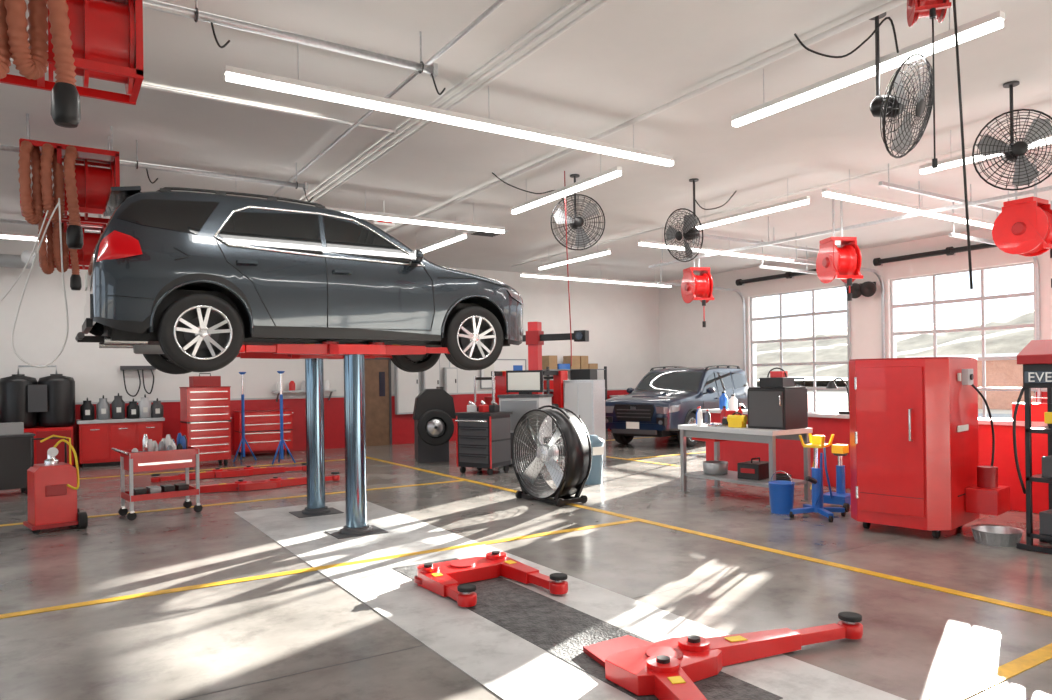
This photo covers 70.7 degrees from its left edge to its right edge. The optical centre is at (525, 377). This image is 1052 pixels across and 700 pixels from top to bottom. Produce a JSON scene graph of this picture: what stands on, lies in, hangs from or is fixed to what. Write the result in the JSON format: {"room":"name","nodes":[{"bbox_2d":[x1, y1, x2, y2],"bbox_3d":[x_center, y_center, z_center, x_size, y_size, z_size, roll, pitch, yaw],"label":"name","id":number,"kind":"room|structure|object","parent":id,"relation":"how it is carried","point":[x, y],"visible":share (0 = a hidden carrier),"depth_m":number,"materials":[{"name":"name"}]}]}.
{"room":"auto repair garage","nodes":[
{"label":"auto repair garage","id":0,"kind":"room"},
{"bbox_2d":[0,238,659,401],"bbox_3d":[-4.753,-0.584,17.572,21.000,4.500,0.300,-1,0,-33],"label":"wall","id":1,"kind":"structure","parent":0,"point":[621,321],"depth_m":16.63,"materials":[{"name":"paint"}]},
{"bbox_2d":[120,366,155,396],"bbox_3d":[-7.950,0.067,15.206,0.650,0.631,0.208,-1,0,-33],"label":"rack","id":2,"kind":"object","parent":1,"relation":"attached to","point":[123,368],"visible":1,"depth_m":15.18,"materials":[{"name":"black plastic"}]},
{"bbox_2d":[272,380,335,401],"bbox_3d":[-5.073,0.296,16.978,1.400,0.471,0.260,-1,0,-33],"label":"wall shelf","id":3,"kind":"object","parent":1,"relation":"attached to","point":[292,383],"visible":0.73,"depth_m":16.80,"materials":[{"name":"grey"}]},
{"bbox_2d":[37,388,634,464],"bbox_3d":[-4.639,1.045,17.428,20.920,1.240,0.039,-1,0,-33],"label":"wainscot","id":4,"kind":"structure","parent":1,"relation":"attached to","point":[402,424],"depth_m":17.10,"materials":[{"name":"red paint"}]},
{"bbox_2d":[365,358,391,445],"bbox_3d":[-3.716,0.572,17.971,0.970,2.160,0.128,-1,0,-33],"label":"door","id":5,"kind":"structure","parent":1,"relation":"in","point":[378,394],"depth_m":18.07,"materials":[{"name":"brown"}]},
{"bbox_2d":[394,365,418,413],"bbox_3d":[-2.961,-0.982,18.381,0.600,3.747,0.190,-1,0,-33],"label":"electrical panel","id":6,"kind":"object","parent":1,"relation":"attached to","point":[406,383],"visible":0.56,"depth_m":18.28,"materials":[{"name":"grey"}]},
{"bbox_2d":[421,358,439,390],"bbox_3d":[-2.415,-1.015,18.732,0.450,3.697,0.190,-1,0,-33],"label":"electrical panel","id":7,"kind":"object","parent":1,"relation":"attached to","point":[430,378],"visible":0.37,"depth_m":18.67,"materials":[{"name":"grey"}]},
{"bbox_2d":[443,266,457,394],"bbox_3d":[-1.955,-1.221,19.029,0.350,3.297,0.190,-1,0,-33],"label":"electrical panel","id":8,"kind":"object","parent":1,"relation":"attached to","point":[450,374],"visible":0.86,"depth_m":18.96,"materials":[{"name":"grey"}]},
{"bbox_2d":[480,359,525,388],"bbox_3d":[-0.605,-0.117,20.005,1.440,0.790,0.040,-1,0,-33],"label":"whiteboard","id":9,"kind":"object","parent":1,"relation":"attached to","point":[499,364],"visible":0.45,"depth_m":19.94,"materials":[{"name":"white paint"}]},
{"bbox_2d":[0,0,1051,281],"bbox_3d":[0.886,-3.013,8.736,21.600,0.200,21.300,-1,0,-33],"label":"ceiling","id":10,"kind":"structure","parent":0,"point":[626,60],"depth_m":8.23,"materials":[{"name":"paint"}]},
{"bbox_2d":[0,250,35,268],"bbox_3d":[-10.866,-2.148,12.545,4.320,0.234,0.820,-1,0,-33],"label":"duct","id":11,"kind":"object","parent":10,"relation":"hanging from","point":[6,260],"visible":0.79,"depth_m":13.63,"materials":[{"name":"grey"}]},
{"bbox_2d":[11,198,68,367],"bbox_3d":[-4.934,-0.990,7.514,0.201,1.783,0.498,-1,0,35],"label":"air hose","id":12,"kind":"object","parent":10,"relation":"hanging from","point":[58,203],"visible":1,"depth_m":7.62,"materials":[{"name":"white"}]},
{"bbox_2d":[0,231,88,241],"bbox_3d":[-7.689,-2.569,13.031,4.800,0.442,0.075,-1,0,-33],"label":"ceiling light","id":13,"kind":"object","parent":10,"relation":"hanging from","point":[5,235],"visible":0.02,"depth_m":12.46,"materials":[{"name":"white paint"}]},
{"bbox_2d":[18,113,119,248],"bbox_3d":[-5.041,-2.108,8.201,0.939,1.437,0.776,-1,0,-33],"label":"hose reel","id":14,"kind":"object","parent":10,"relation":"hanging from","point":[85,189],"visible":0.95,"depth_m":7.95,"materials":[{"name":"red paint"}]},
{"bbox_2d":[0,0,143,127],"bbox_3d":[-3.015,-2.202,4.784,0.939,1.307,0.776,-1,0,-33],"label":"hose reel","id":15,"kind":"object","parent":10,"relation":"hanging from","point":[97,39],"visible":1,"depth_m":4.74,"materials":[{"name":"red paint"}]},
{"bbox_2d":[38,211,105,289],"bbox_3d":[-7.360,-2.096,12.035,0.939,1.397,0.776,-1,0,-33],"label":"hose reel","id":16,"kind":"object","parent":10,"relation":"hanging from","point":[49,259],"visible":0.62,"depth_m":11.75,"materials":[{"name":"red paint"}]},
{"bbox_2d":[0,140,313,201],"bbox_3d":[-6.013,-2.561,7.928,7.506,0.505,0.100,-1,0,-33],"label":"rail","id":17,"kind":"object","parent":10,"relation":"hanging from","point":[136,164],"visible":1,"depth_m":9.12,"materials":[{"name":"grey"}]},
{"bbox_2d":[11,61,394,132],"bbox_3d":[-4.614,-2.806,6.570,7.400,0.030,0.030,-1,0,-33],"label":"ceiling light","id":18,"kind":"object","parent":10,"relation":"hanging from","point":[143,86],"depth_m":7.70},
{"bbox_2d":[112,0,445,94],"bbox_3d":[-3.780,-2.592,4.311,7.356,0.505,0.100,-1,0,-33],"label":"rail","id":19,"kind":"object","parent":10,"relation":"hanging from","point":[432,69],"visible":1,"depth_m":5.55,"materials":[{"name":"grey"}]},
{"bbox_2d":[190,172,504,233],"bbox_3d":[-2.437,-2.642,11.234,4.900,0.442,0.075,-1,0,-33],"label":"ceiling light","id":20,"kind":"object","parent":10,"relation":"hanging from","point":[365,214],"visible":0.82,"depth_m":11.68,"materials":[{"name":"white paint"}]},
{"bbox_2d":[271,0,506,195],"bbox_3d":[-1.017,-2.786,6.799,0.040,0.040,10.500,-1,0,-33],"label":"conduit","id":21,"kind":"object","parent":10,"relation":"attached to","point":[498,3],"visible":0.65,"depth_m":6.87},
{"bbox_2d":[299,0,579,203],"bbox_3d":[-0.717,-2.860,7.349,0.036,0.036,19.900,-1,0,-33],"label":"conduit","id":22,"kind":"object","parent":10,"relation":"attached to","point":[572,2],"depth_m":7.05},
{"bbox_2d":[413,229,466,252],"bbox_3d":[-1.711,-2.652,13.899,0.075,0.442,2.400,-1,0,-33],"label":"ceiling light","id":23,"kind":"object","parent":10,"relation":"hanging from","point":[462,235],"visible":0.68,"depth_m":13.51,"materials":[{"name":"white paint"}]},
{"bbox_2d":[224,43,673,166],"bbox_3d":[-0.367,-2.671,7.334,4.930,0.442,0.075,-1,0,-33],"label":"ceiling light","id":24,"kind":"object","parent":10,"relation":"hanging from","point":[232,74],"visible":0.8,"depth_m":6.95,"materials":[{"name":"white paint"}]},
{"bbox_2d":[306,0,594,201],"bbox_3d":[-0.633,-2.861,7.403,0.036,0.036,19.900,-1,0,-33],"label":"conduit","id":25,"kind":"object","parent":10,"relation":"attached to","point":[587,2],"depth_m":7.06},
{"bbox_2d":[312,0,609,202],"bbox_3d":[-0.549,-2.863,7.457,0.036,0.036,19.900,-1,0,-33],"label":"conduit","id":26,"kind":"object","parent":10,"relation":"attached to","point":[603,2],"depth_m":7.09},
{"bbox_2d":[511,153,621,213],"bbox_3d":[0.472,-2.683,10.054,0.075,0.442,2.470,-1,0,-33],"label":"ceiling light","id":27,"kind":"object","parent":10,"relation":"hanging from","point":[614,172],"visible":0.87,"depth_m":9.84,"materials":[{"name":"white paint"}]},
{"bbox_2d":[538,235,610,269],"bbox_3d":[0.985,-2.690,15.807,0.075,0.442,2.500,-1,0,-33],"label":"ceiling light","id":28,"kind":"object","parent":10,"relation":"hanging from","point":[604,251],"visible":0.87,"depth_m":15.59,"materials":[{"name":"white paint"}]},
{"bbox_2d":[550,174,604,249],"bbox_3d":[0.705,-2.352,10.419,0.687,1.111,0.483,-1,0,-33],"label":"fan","id":29,"kind":"object","parent":10,"relation":"hanging from","point":[576,223],"depth_m":10.36,"materials":[{"name":"metal"}]},
{"bbox_2d":[520,270,670,287],"bbox_3d":[1.945,-2.703,19.217,4.900,0.442,0.075,-1,0,-33],"label":"ceiling light","id":30,"kind":"object","parent":10,"relation":"hanging from","point":[523,274],"visible":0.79,"depth_m":18.98,"materials":[{"name":"white paint"}]},
{"bbox_2d":[386,0,906,233],"bbox_3d":[1.050,-2.855,8.483,0.060,0.060,19.900,-1,0,-33],"label":"conduit","id":31,"kind":"object","parent":10,"relation":"attached to","point":[892,4],"depth_m":7.29,"materials":[{"name":"metal"}]},
{"bbox_2d":[638,225,684,250],"bbox_3d":[2.569,-2.691,14.151,1.181,0.433,0.075,-1,0,-33],"label":"ceiling light","id":32,"kind":"object","parent":10,"relation":"hanging from","point":[656,244],"depth_m":14.06,"materials":[{"name":"white paint"}]},
{"bbox_2d":[664,178,702,261],"bbox_3d":[2.369,-2.317,10.870,0.424,1.226,0.778,-1,0,-33],"label":"fan","id":33,"kind":"object","parent":10,"relation":"hanging from","point":[689,233],"depth_m":10.80,"materials":[{"name":"metal"}]},
{"bbox_2d":[681,237,713,326],"bbox_3d":[3.571,-1.994,15.490,0.480,1.907,0.700,-1,0,-13],"label":"hose reel","id":34,"kind":"object","parent":10,"relation":"hanging from","point":[693,287],"visible":0.98,"depth_m":15.32,"materials":[{"name":"red paint"}]},
{"bbox_2d":[689,245,807,263],"bbox_3d":[4.711,-2.563,15.524,3.632,0.116,0.075,-1,0,-33],"label":"ceiling light","id":35,"kind":"object","parent":10,"relation":"hanging from","point":[704,249],"depth_m":15.46,"materials":[{"name":"white paint"}]},
{"bbox_2d":[692,178,809,229],"bbox_3d":[3.423,-2.724,11.639,0.075,0.442,2.350,-1,0,-33],"label":"ceiling light","id":36,"kind":"object","parent":10,"relation":"hanging from","point":[801,201],"visible":0.88,"depth_m":11.40,"materials":[{"name":"white paint"}]},
{"bbox_2d":[511,132,1026,266],"bbox_3d":[4.509,-2.903,11.239,0.050,0.050,18.000,-1,0,-33],"label":"conduit","id":37,"kind":"object","parent":10,"relation":"attached to","point":[969,148],"depth_m":11.57,"materials":[{"name":"metal"}]},
{"bbox_2d":[816,199,862,300],"bbox_3d":[5.120,-2.100,12.148,0.480,1.737,0.700,-1,0,-8],"label":"hose reel","id":38,"kind":"object","parent":10,"relation":"hanging from","point":[843,263],"visible":0.98,"depth_m":11.99,"materials":[{"name":"red paint"}]},
{"bbox_2d":[794,17,898,57],"bbox_3d":[2.602,-2.718,6.035,0.795,0.366,0.086,-1,0,35],"label":"power cable","id":39,"kind":"object","parent":10,"relation":"hanging from","point":[885,18],"visible":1,"depth_m":5.98,"materials":[{"name":"black plastic"}]},
{"bbox_2d":[649,181,1051,267],"bbox_3d":[5.144,-2.708,12.476,0.050,0.522,9.000,-1,0,-33],"label":"channel","id":40,"kind":"object","parent":10,"relation":"attached to","point":[1048,188],"visible":0.93,"depth_m":11.77,"materials":[{"name":"metal"}]},
{"bbox_2d":[699,163,1001,251],"bbox_3d":[5.915,-2.794,13.032,4.900,0.372,3.750,-1,0,-33],"label":"channel","id":41,"kind":"object","parent":10,"relation":"attached to","point":[881,183],"visible":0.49,"depth_m":11.52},
{"bbox_2d":[731,0,1004,126],"bbox_3d":[2.717,-2.714,6.296,0.075,0.442,2.460,-1,0,-33],"label":"ceiling light","id":42,"kind":"object","parent":10,"relation":"hanging from","point":[994,21],"visible":1,"depth_m":6.08,"materials":[{"name":"white paint"}]},
{"bbox_2d":[869,12,932,158],"bbox_3d":[2.954,-2.345,5.862,0.766,1.187,0.453,-1,0,-33],"label":"fan","id":43,"kind":"object","parent":10,"relation":"hanging from","point":[885,106],"depth_m":5.81,"materials":[{"name":"metal"}]},
{"bbox_2d":[822,169,993,228],"bbox_3d":[6.158,-2.762,11.524,4.880,0.442,0.075,-1,0,-33],"label":"ceiling light","id":44,"kind":"object","parent":10,"relation":"hanging from","point":[826,192],"visible":0.75,"depth_m":11.10,"materials":[{"name":"white paint"}]},
{"bbox_2d":[907,0,950,168],"bbox_3d":[2.815,-2.183,5.186,0.240,1.507,0.350,-1,0,17],"label":"hose reel","id":45,"kind":"object","parent":10,"relation":"hanging from","point":[916,9],"visible":1,"depth_m":5.06,"materials":[{"name":"red paint"}]},
{"bbox_2d":[953,0,972,288],"bbox_3d":[2.905,-1.716,4.944,0.106,2.251,0.026,-1,0,31],"label":"power cord","id":46,"kind":"object","parent":45,"relation":"hanging from","point":[954,1],"visible":1,"depth_m":4.93,"materials":[{"name":"black plastic"}]},
{"bbox_2d":[919,151,1002,173],"bbox_3d":[5.147,-2.567,8.772,0.075,0.119,0.947,-1,0,-33],"label":"ceiling light","id":47,"kind":"object","parent":10,"relation":"hanging from","point":[955,161],"depth_m":8.83,"materials":[{"name":"white paint"}]},
{"bbox_2d":[972,81,1051,190],"bbox_3d":[4.815,-2.404,7.249,0.499,1.122,0.639,-1,0,-33],"label":"fan","id":48,"kind":"object","parent":10,"relation":"hanging from","point":[1025,172],"depth_m":7.23,"materials":[{"name":"metal"}]},
{"bbox_2d":[992,155,1051,287],"bbox_3d":[6.752,-2.088,9.985,0.480,1.807,0.700,-1,0,-33],"label":"hose reel","id":49,"kind":"object","parent":10,"relation":"hanging from","point":[1023,227],"visible":0.97,"depth_m":9.88,"materials":[{"name":"red paint"}]},
{"bbox_2d":[0,431,1051,699],"bbox_3d":[0.951,1.687,8.736,21.600,0.200,21.300,-1,0,-33],"label":"floor","id":50,"kind":"structure","parent":0,"point":[916,642],"depth_m":5.78,"materials":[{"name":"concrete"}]},
{"bbox_2d":[0,422,35,493],"bbox_3d":[-7.580,1.076,10.811,0.640,1.260,0.480,-1,0,-44],"label":"cart","id":51,"kind":"object","parent":50,"relation":"on","point":[15,445],"visible":0.82,"depth_m":10.71,"materials":[{"name":"black metal"}]},
{"bbox_2d":[0,365,75,464],"bbox_3d":[-9.211,0.745,13.946,1.250,1.967,0.765,-1,0,-33],"label":"storage tank","id":52,"kind":"object","parent":50,"relation":"on","point":[49,402],"visible":0.84,"depth_m":13.74,"materials":[{"name":"black plastic"}]},
{"bbox_2d":[23,435,87,533],"bbox_3d":[-5.209,1.148,8.204,0.520,1.050,0.520,-1,0,-44],"label":"caddy","id":53,"kind":"object","parent":50,"relation":"on","point":[52,485],"visible":1,"depth_m":8.09,"materials":[{"name":"red paint"}]},
{"bbox_2d":[76,417,164,467],"bbox_3d":[-8.065,1.263,14.764,1.510,0.900,0.660,-1,0,-33],"label":"base cabinet","id":54,"kind":"object","parent":50,"relation":"on","point":[96,438],"depth_m":14.41,"materials":[{"name":"metal"}]},
{"bbox_2d":[80,398,94,419],"bbox_3d":[-8.537,0.599,14.415,0.235,0.440,0.244,-1,0,1],"label":"bottle","id":55,"kind":"object","parent":54,"relation":"on","point":[87,408],"visible":0.99,"depth_m":14.34,"materials":[{"name":"black plastic"}]},
{"bbox_2d":[96,395,109,419],"bbox_3d":[-8.310,0.576,14.561,0.235,0.480,0.244,-1,0,1],"label":"bottle","id":56,"kind":"object","parent":54,"relation":"on","point":[102,407],"visible":1,"depth_m":14.48,"materials":[{"name":"grey plastic"}]},
{"bbox_2d":[111,393,124,418],"bbox_3d":[-8.091,0.553,14.702,0.235,0.520,0.244,-1,0,1],"label":"bottle","id":57,"kind":"object","parent":54,"relation":"on","point":[117,405],"visible":0.98,"depth_m":14.62,"materials":[{"name":"grey"}]},
{"bbox_2d":[138,394,150,417],"bbox_3d":[-7.696,0.567,14.956,0.235,0.480,0.244,-1,0,1],"label":"bottle","id":58,"kind":"object","parent":54,"relation":"on","point":[144,404],"visible":0.98,"depth_m":14.87,"materials":[{"name":"grey"}]},
{"bbox_2d":[111,433,202,520],"bbox_3d":[-4.498,1.171,9.039,0.910,0.984,0.470,-1,0,-41],"label":"cart","id":59,"kind":"object","parent":50,"relation":"on","point":[152,456],"visible":1,"depth_m":8.96,"materials":[{"name":"red paint"}]},
{"bbox_2d":[179,386,231,467],"bbox_3d":[-6.123,0.926,14.234,0.852,1.520,0.540,-1,0,-38],"label":"tool chest","id":60,"kind":"object","parent":50,"relation":"on","point":[205,418],"visible":0.87,"depth_m":14.02,"materials":[{"name":"red paint"}]},
{"bbox_2d":[189,373,220,386],"bbox_3d":[-6.162,0.036,14.226,0.500,0.258,0.300,-1,0,-38],"label":"toolbox","id":61,"kind":"object","parent":60,"relation":"on","point":[194,381],"visible":0.98,"depth_m":14.11,"materials":[{"name":"red"}]},
{"bbox_2d":[233,372,256,461],"bbox_3d":[-5.716,0.773,14.935,0.462,1.786,0.401,-1,0,-33],"label":"stand","id":62,"kind":"object","parent":50,"relation":"on","point":[243,440],"visible":1,"depth_m":14.86,"materials":[{"name":"blue paint"}]},
{"bbox_2d":[151,463,339,492],"bbox_3d":[-4.507,1.583,11.828,2.578,0.155,2.140,-1,0,-33],"label":"lift","id":63,"kind":"object","parent":50,"relation":"on","point":[275,482],"visible":0.83,"depth_m":11.74,"materials":[{"name":"red paint"}]},
{"bbox_2d":[233,409,292,455],"bbox_3d":[-5.697,1.195,16.166,1.172,0.970,0.590,-1,0,-33],"label":"tool chest","id":64,"kind":"object","parent":50,"relation":"on","point":[262,427],"visible":0.74,"depth_m":15.91,"materials":[{"name":"red paint"}]},
{"bbox_2d":[272,371,295,464],"bbox_3d":[-4.755,0.760,14.364,0.462,1.786,0.401,-1,0,-33],"label":"stand","id":65,"kind":"object","parent":50,"relation":"on","point":[282,443],"visible":1,"depth_m":14.29,"materials":[{"name":"blue paint"}]},
{"bbox_2d":[413,387,455,462],"bbox_3d":[-1.825,0.901,14.448,0.797,1.450,1.470,-1,0,-13],"label":"wheel balancer","id":66,"kind":"object","parent":50,"relation":"on","point":[434,409],"visible":0.99,"depth_m":13.87,"materials":[{"name":"grey"}]},
{"bbox_2d":[455,411,512,474],"bbox_3d":[-0.733,1.095,12.571,0.740,1.030,0.744,-1,0,32],"label":"tool cart","id":67,"kind":"object","parent":50,"relation":"on","point":[483,439],"visible":1,"depth_m":12.37,"materials":[{"name":"black metal"}]},
{"bbox_2d":[474,371,518,410],"bbox_3d":[-0.649,0.734,15.519,0.975,1.750,1.070,-1,0,17],"label":"tire changer","id":68,"kind":"object","parent":50,"relation":"on","point":[498,378],"visible":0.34,"depth_m":15.74,"materials":[{"name":"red metal"}]},
{"bbox_2d":[0,435,1051,699],"bbox_3d":[1.673,1.573,8.071,19.500,0.004,18.600,-1,0,-33],"label":"floor marking","id":69,"kind":"object","parent":50,"relation":"on","point":[971,687],"depth_m":5.87,"materials":[{"name":"paint"}]},
{"bbox_2d":[497,322,588,463],"bbox_3d":[0.063,0.274,13.695,2.120,2.650,0.950,-1,0,25],"label":"machine","id":70,"kind":"object","parent":50,"relation":"on","point":[529,383],"visible":0.54,"depth_m":13.44,"materials":[{"name":"grey"}]},
{"bbox_2d":[511,405,591,506],"bbox_3d":[0.313,0.974,9.640,0.500,1.243,1.164,-1,0,-37],"label":"fan","id":71,"kind":"object","parent":50,"relation":"on","point":[528,455],"visible":1,"depth_m":9.48,"materials":[{"name":"metal"}]},
{"bbox_2d":[543,371,567,445],"bbox_3d":[0.472,0.719,16.173,1.070,1.750,0.975,-1,0,-43],"label":"machine","id":72,"kind":"object","parent":50,"relation":"on","point":[558,377],"visible":0.22,"depth_m":16.27,"materials":[{"name":"red metal"}]},
{"bbox_2d":[234,501,905,699],"bbox_3d":[0.611,1.589,4.062,1.620,0.004,13.000,-1,0,-33],"label":"floor marking","id":73,"kind":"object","parent":50,"relation":"on","point":[507,664],"depth_m":4.94,"materials":[{"name":"paint"}]},
{"bbox_2d":[237,339,449,538],"bbox_3d":[-2.216,0.619,8.352,2.422,2.015,1.840,-1,0,-33],"label":"lift","id":74,"kind":"object","parent":73,"relation":"on","point":[354,356],"visible":0.84,"depth_m":7.74,"materials":[{"name":"grey"}]},
{"bbox_2d":[75,186,523,373],"bbox_3d":[-2.298,-0.978,8.302,4.702,1.830,2.240,-1,0,-33],"label":"car","id":75,"kind":"object","parent":74,"relation":"on","point":[179,279],"visible":0.99,"depth_m":7.21,"materials":[{"name":"grey paint"}]},
{"bbox_2d":[393,558,782,699],"bbox_3d":[0.069,1.594,4.962,0.600,0.003,3.500,-1,0,-33],"label":"floor plate","id":76,"kind":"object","parent":73,"relation":"on","point":[562,630],"depth_m":4.71,"materials":[{"name":"metal"}]},
{"bbox_2d":[414,550,862,699],"bbox_3d":[0.645,1.507,4.946,1.818,0.155,3.448,-1,0,-33],"label":"lift","id":77,"kind":"object","parent":76,"relation":"on","point":[667,669],"visible":1,"depth_m":4.18,"materials":[{"name":"red paint"}]},
{"bbox_2d":[542,355,607,432],"bbox_3d":[1.325,0.478,20.899,2.060,2.207,0.510,-1,0,-33],"label":"shelving","id":78,"kind":"object","parent":50,"relation":"on","point":[549,363],"visible":0.17,"depth_m":20.68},
{"bbox_2d":[563,369,605,460],"bbox_3d":[1.106,0.710,14.004,0.600,1.750,0.629,-1,0,27],"label":"locker","id":79,"kind":"object","parent":50,"relation":"on","point":[584,395],"visible":0.59,"depth_m":13.77,"materials":[{"name":"grey"}]},
{"bbox_2d":[585,435,603,484],"bbox_3d":[0.973,1.222,11.190,0.426,0.730,0.430,-1,0,-33],"label":"trash can","id":80,"kind":"object","parent":50,"relation":"on","point":[595,475],"visible":0.66,"depth_m":11.03,"materials":[{"name":"blue"}]},
{"bbox_2d":[605,365,748,446],"bbox_3d":[3.817,0.621,18.303,2.309,1.852,4.863,-1,0,37],"label":"suv","id":81,"kind":"object","parent":50,"relation":"on","point":[664,399],"visible":0.73,"depth_m":16.99,"materials":[{"name":"blue paint"}]},
{"bbox_2d":[678,423,812,506],"bbox_3d":[2.859,1.100,9.787,0.780,0.920,1.620,-1,0,-33],"label":"workbench","id":82,"kind":"object","parent":50,"relation":"on","point":[714,434],"visible":0.82,"depth_m":9.47,"materials":[{"name":"grey"}]},
{"bbox_2d":[703,461,727,474],"bbox_3d":[2.577,1.222,10.081,0.340,0.160,0.340,-1,0,-33],"label":"steel bowl","id":83,"kind":"object","parent":82,"relation":"on","point":[709,467],"visible":1,"depth_m":9.95,"materials":[{"name":"grey metal"}]},
{"bbox_2d":[722,412,747,427],"bbox_3d":[2.715,0.541,9.651,0.120,0.200,0.320,-1,0,-44],"label":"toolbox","id":84,"kind":"object","parent":82,"relation":"on","point":[735,421],"visible":1,"depth_m":9.59,"materials":[{"name":"yellow plastic"}]},
{"bbox_2d":[737,457,768,479],"bbox_3d":[2.981,1.167,9.626,0.410,0.260,0.300,-1,0,-44],"label":"toolbox","id":85,"kind":"object","parent":82,"relation":"on","point":[753,469],"visible":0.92,"depth_m":9.50,"materials":[{"name":"black plastic"}]},
{"bbox_2d":[747,387,807,429],"bbox_3d":[3.176,0.375,9.400,0.547,0.520,0.540,-1,0,-38],"label":"mini fridge","id":86,"kind":"object","parent":82,"relation":"on","point":[779,408],"visible":0.97,"depth_m":9.22,"materials":[{"name":"black plastic"}]},
{"bbox_2d":[759,367,794,386],"bbox_3d":[3.189,-0.011,9.415,0.300,0.248,0.400,-1,0,40],"label":"tool case","id":87,"kind":"object","parent":86,"relation":"on","point":[777,378],"visible":1,"depth_m":9.31,"materials":[{"name":"black plastic"}]},
{"bbox_2d":[657,240,850,389],"bbox_3d":[5.500,-0.735,18.035,3.160,4.477,3.190,-1,0,-33],"label":"door track","id":88,"kind":"object","parent":50,"relation":"on","point":[762,265],"visible":0.68,"depth_m":17.54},
{"bbox_2d":[768,471,794,513],"bbox_3d":[2.963,1.316,8.593,0.297,0.485,0.310,-1,0,-33],"label":"bucket","id":89,"kind":"object","parent":50,"relation":"on","point":[781,493],"visible":0.98,"depth_m":8.49,"materials":[{"name":"blue paint"}]},
{"bbox_2d":[789,433,845,521],"bbox_3d":[3.233,1.094,8.258,0.466,0.923,0.559,-1,0,40],"label":"jack","id":90,"kind":"object","parent":50,"relation":"on","point":[817,442],"visible":1,"depth_m":8.24,"materials":[{"name":"blue paint"}]},
{"bbox_2d":[823,444,850,511],"bbox_3d":[3.693,1.138,8.801,0.702,0.821,0.380,-1,0,-44],"label":"jack","id":91,"kind":"object","parent":50,"relation":"on","point":[839,497],"visible":0.69,"depth_m":8.79,"materials":[{"name":"blue paint"}]},
{"bbox_2d":[792,202,1041,402],"bbox_3d":[7.661,-0.765,14.669,3.160,4.477,3.190,-1,0,-33],"label":"door track","id":92,"kind":"object","parent":50,"relation":"on","point":[955,235],"visible":0.56,"depth_m":14.18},
{"bbox_2d":[849,357,1009,537],"bbox_3d":[4.013,0.671,7.469,1.082,1.745,1.235,-1,0,-43],"label":"tall cabinet","id":93,"kind":"object","parent":50,"relation":"on","point":[914,450],"visible":1,"depth_m":7.20,"materials":[{"name":"metal"}]},
{"bbox_2d":[970,524,1023,546],"bbox_3d":[4.396,1.474,6.920,0.430,0.130,0.430,-1,0,-33],"label":"tub","id":94,"kind":"object","parent":50,"relation":"on","point":[986,534],"visible":0.98,"depth_m":6.84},
{"bbox_2d":[1013,339,1051,553],"bbox_3d":[4.794,0.593,6.471,0.555,1.880,0.760,-1,0,-33],"label":"machine","id":95,"kind":"object","parent":50,"relation":"on","point":[1036,356],"visible":1,"depth_m":6.57,"materials":[{"name":"black metal"}]},
{"bbox_2d":[658,228,1051,389],"bbox_3d":[9.880,-0.788,14.489,0.300,4.500,20.700,-1,0,-33],"label":"wall","id":96,"kind":"structure","parent":0,"point":[683,340],"depth_m":18.62,"materials":[{"name":"paint"}]},
{"bbox_2d":[735,269,815,285],"bbox_3d":[6.711,-2.614,18.829,0.280,0.180,3.320,-1,0,-33],"label":"shaft","id":97,"kind":"object","parent":96,"relation":"attached to","point":[739,282],"visible":0.71,"depth_m":19.20,"materials":[{"name":"black metal"}]},
{"bbox_2d":[750,285,847,412],"bbox_3d":[6.953,-0.357,18.964,0.050,3.720,2.960,-1,0,-33],"label":"door","id":98,"kind":"structure","parent":96,"relation":"in","point":[814,338],"depth_m":18.80,"materials":[{"name":"grey"}]},
{"bbox_2d":[859,281,876,296],"bbox_3d":[7.875,-2.029,16.942,0.384,0.362,0.357,-1,0,-33],"label":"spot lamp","id":99,"kind":"object","parent":96,"relation":"attached to","point":[867,289],"visible":1,"depth_m":16.88,"materials":[{"name":"black metal"}]},
{"bbox_2d":[873,243,996,265],"bbox_3d":[8.872,-2.644,15.463,0.280,0.180,3.320,-1,0,-33],"label":"shaft","id":100,"kind":"object","parent":96,"relation":"attached to","point":[948,251],"visible":0.65,"depth_m":15.68,"materials":[{"name":"black metal"}]},
{"bbox_2d":[890,262,1035,418],"bbox_3d":[9.114,-0.387,15.598,0.050,3.720,2.960,-1,0,-33],"label":"door","id":101,"kind":"structure","parent":96,"relation":"in","point":[983,297],"depth_m":15.19,"materials":[{"name":"grey"}]},
{"bbox_2d":[701,409,1048,513],"bbox_3d":[5.960,1.002,8.213,0.480,1.030,10.440,-1,0,-33],"label":"wall partition","id":102,"kind":"structure","parent":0,"point":[789,453],"depth_m":10.27,"materials":[{"name":"red paint"}]},
{"bbox_2d":[1012,397,1046,421],"bbox_3d":[5.826,0.352,8.371,0.250,0.269,0.500,-1,0,-33],"label":"toolbox","id":103,"kind":"object","parent":102,"relation":"on","point":[1037,409],"visible":0.61,"depth_m":8.34,"materials":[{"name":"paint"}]},
{"label":"outside","id":104,"kind":"structure","parent":0,"visible":0},
{"bbox_2d":[757,379,1011,413],"bbox_3d":[48.124,1.283,54.647,300.000,0.290,280.000,-1,0,-33],"label":"ground","id":105,"kind":"structure","parent":104,"point":[829,399],"depth_m":58.51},
{"bbox_2d":[905,353,1034,409],"bbox_3d":[40.209,-0.061,15.117,8.400,2.700,62.000,-1,0,-33],"label":"neighbouring building","id":106,"kind":"structure","parent":105,"relation":"on","point":[999,373],"depth_m":35.21,"materials":[{"name":"brown paint"}]},
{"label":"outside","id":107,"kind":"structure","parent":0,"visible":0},
{"bbox_2d":[808,408,1011,418],"bbox_3d":[14.947,1.542,21.465,15.690,0.100,80.000,-1,0,-33],"label":"driveway","id":108,"kind":"structure","parent":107,"point":[980,415],"depth_m":30.10,"materials":[{"name":"concrete"}]},
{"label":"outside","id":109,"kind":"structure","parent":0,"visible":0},
{"bbox_2d":[756,310,1033,378],"bbox_3d":[98.517,-6.063,87.061,120.000,13.250,300.000,-1,0,-33],"label":"hill","id":110,"kind":"structure","parent":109,"point":[1001,340],"depth_m":86.92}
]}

